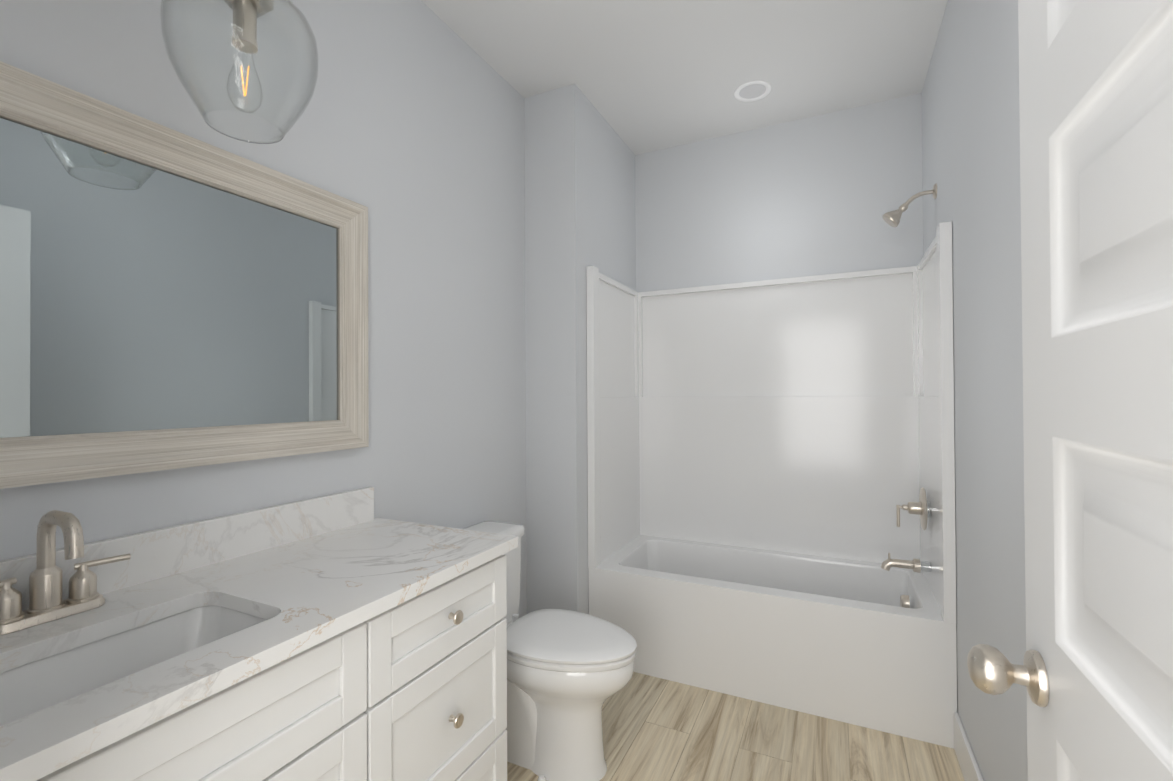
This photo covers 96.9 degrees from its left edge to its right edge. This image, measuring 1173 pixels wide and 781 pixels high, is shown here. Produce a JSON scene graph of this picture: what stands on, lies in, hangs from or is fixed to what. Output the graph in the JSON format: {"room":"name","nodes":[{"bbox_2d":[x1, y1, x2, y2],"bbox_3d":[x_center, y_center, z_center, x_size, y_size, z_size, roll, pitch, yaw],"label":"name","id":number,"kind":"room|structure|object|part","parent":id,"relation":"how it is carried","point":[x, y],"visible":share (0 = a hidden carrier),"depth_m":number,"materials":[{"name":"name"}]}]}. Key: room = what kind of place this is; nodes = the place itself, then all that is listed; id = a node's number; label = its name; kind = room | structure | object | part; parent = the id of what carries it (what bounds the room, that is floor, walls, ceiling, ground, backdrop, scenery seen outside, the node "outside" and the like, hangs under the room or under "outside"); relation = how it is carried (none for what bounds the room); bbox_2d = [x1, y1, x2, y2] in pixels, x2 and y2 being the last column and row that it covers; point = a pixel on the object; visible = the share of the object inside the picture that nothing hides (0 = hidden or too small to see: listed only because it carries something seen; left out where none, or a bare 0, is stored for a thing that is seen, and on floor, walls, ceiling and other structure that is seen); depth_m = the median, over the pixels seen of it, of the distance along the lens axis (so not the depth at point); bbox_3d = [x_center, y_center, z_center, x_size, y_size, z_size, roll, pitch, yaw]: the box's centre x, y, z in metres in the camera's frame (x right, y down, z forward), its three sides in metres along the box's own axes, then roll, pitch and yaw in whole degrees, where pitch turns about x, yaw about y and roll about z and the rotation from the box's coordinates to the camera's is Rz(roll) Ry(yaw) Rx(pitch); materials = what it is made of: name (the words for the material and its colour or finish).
{"room":"bathroom","nodes":[
{"label":"bathroom","id":0,"kind":"room"},
{"bbox_2d":[0,0,526,617],"bbox_3d":[-0.965,-0.069,1.257,0.100,2.740,4.700,-1,-1,26],"label":"wall","id":1,"kind":"structure","parent":0,"point":[408,130],"depth_m":1.74,"materials":[{"name":"paint"}]},
{"bbox_2d":[0,61,368,488],"bbox_3d":[-0.928,-0.203,1.174,0.036,0.756,1.044,-1,-1,26],"label":"mirror","id":2,"kind":"object","parent":1,"relation":"attached to","point":[171,299],"visible":0.98,"depth_m":1.15,"materials":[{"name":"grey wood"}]},
{"bbox_2d":[524,83,635,614],"bbox_3d":[0.003,-0.061,2.839,0.276,2.740,0.810,-1,-1,26],"label":"wall","id":3,"kind":"structure","parent":0,"point":[579,186],"depth_m":2.49,"materials":[{"name":"paint"}]},
{"bbox_2d":[421,0,947,154],"bbox_3d":[-0.139,-1.486,0.868,1.950,0.080,4.700,-1,-1,26],"label":"ceiling","id":4,"kind":"structure","parent":0,"point":[645,76],"depth_m":2.22,"materials":[{"name":"paint"}]},
{"bbox_2d":[160,0,318,143],"bbox_3d":[-0.694,-0.986,1.054,0.265,0.910,0.265,-1,-1,26],"label":"pendant light","id":5,"kind":"object","parent":4,"relation":"hanging from","point":[246,14],"visible":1,"depth_m":1.05,"materials":[{"name":"clear glass"}]},
{"bbox_3d":[-0.692,-0.631,1.052,0.062,0.131,0.062,-1,-1,26],"label":"bulb glass","id":6,"kind":"part","parent":5,"relation":"part of","materials":[{"name":"clear glass"}]},
{"bbox_2d":[734,80,770,101],"bbox_3d":[0.797,-1.435,2.494,0.170,0.005,0.170,-1,-1,26],"label":"recessed light","id":7,"kind":"object","parent":4,"relation":"in","point":[750,91],"visible":1,"depth_m":2.49,"materials":[{"name":"white plastic"}]},
{"bbox_2d":[507,672,964,780],"bbox_3d":[-0.123,1.334,0.846,2.350,0.080,4.700,-1,-1,26],"label":"floor","id":8,"kind":"structure","parent":0,"point":[656,729],"depth_m":1.90,"materials":[{"name":"beige wood"}]},
{"bbox_2d":[0,487,517,780],"bbox_3d":[-0.684,0.802,1.066,0.551,0.993,1.138,-1,-1,26],"label":"vanity cabinet","id":9,"kind":"object","parent":8,"relation":"on","point":[345,636],"visible":1,"depth_m":1.02,"materials":[{"name":"paint"}]},
{"bbox_2d":[0,510,130,634],"bbox_3d":[-0.937,0.312,0.920,0.150,0.196,0.237,-1,-1,26],"label":"faucet","id":10,"kind":"object","parent":9,"relation":"on","point":[47,603],"visible":1,"depth_m":0.93,"materials":[{"name":"silver metal"}]},
{"bbox_2d":[463,521,636,780],"bbox_3d":[-0.179,0.925,1.875,0.753,0.755,0.422,-1,-1,26],"label":"toilet","id":11,"kind":"object","parent":8,"relation":"on","point":[569,673],"visible":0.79,"depth_m":1.73,"materials":[{"name":"ceramic"}]},
{"bbox_2d":[586,221,956,748],"bbox_3d":[0.818,0.348,2.506,1.470,1.907,0.697,-1,-1,26],"label":"shower","id":12,"kind":"object","parent":8,"relation":"on","point":[765,457],"visible":0.94,"depth_m":2.59,"materials":[{"name":"plastic"}]},
{"bbox_2d":[900,595,909,607],"bbox_3d":[1.363,0.911,2.226,0.032,0.068,0.068,-1,-1,26],"label":"overflow drain cover","id":13,"kind":"object","parent":12,"relation":"attached to","point":[904,601],"visible":0.88,"depth_m":2.20,"materials":[{"name":"silver metal"}]},
{"bbox_2d":[881,553,931,572],"bbox_3d":[1.366,0.742,2.225,0.184,0.075,0.056,-1,-1,26],"label":"tub spout","id":14,"kind":"object","parent":12,"relation":"attached to","point":[914,564],"visible":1,"depth_m":2.21,"materials":[{"name":"silver metal"}]},
{"bbox_2d":[896,487,930,530],"bbox_3d":[1.392,0.501,2.214,0.122,0.180,0.180,-1,-1,26],"label":"shower valve","id":15,"kind":"object","parent":12,"relation":"attached to","point":[920,508],"visible":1,"depth_m":2.19,"materials":[{"name":"silver metal"}]},
{"bbox_2d":[635,93,922,291],"bbox_3d":[0.865,-0.065,2.930,1.750,2.740,0.100,-1,-1,26],"label":"wall","id":16,"kind":"structure","parent":0,"point":[822,194],"depth_m":2.78,"materials":[{"name":"paint"}]},
{"bbox_2d":[922,0,1027,780],"bbox_3d":[0.703,-0.084,0.457,0.100,2.740,4.700,-1,-1,26],"label":"wall","id":17,"kind":"structure","parent":0,"point":[970,134],"depth_m":1.49,"materials":[{"name":"paint"}]},
{"bbox_2d":[882,184,936,226],"bbox_3d":[1.382,-0.788,2.225,0.200,0.159,0.078,-1,-1,26],"label":"shower head","id":18,"kind":"object","parent":17,"relation":"attached to","point":[892,218],"visible":0.98,"depth_m":2.22},
{"bbox_2d":[954,712,983,780],"bbox_3d":[0.861,1.221,0.892,0.014,0.135,2.172,-1,-1,26],"label":"baseboard","id":19,"kind":"structure","parent":17,"relation":"attached to","point":[969,767],"depth_m":1.68,"materials":[{"name":"paint"}]},
{"bbox_3d":[-0.425,-0.080,0.244,1.750,2.740,0.120,-1,-1,26],"label":"wall","id":20,"kind":"structure","parent":0,"visible":0},
{"bbox_2d":[967,0,1172,780],"bbox_3d":[0.417,0.258,0.365,0.112,2.033,0.823,-1,-1,26],"label":"door","id":21,"kind":"structure","parent":20,"relation":"in","point":[1093,673],"depth_m":0.53,"materials":[{"name":"paint"}]}
]}

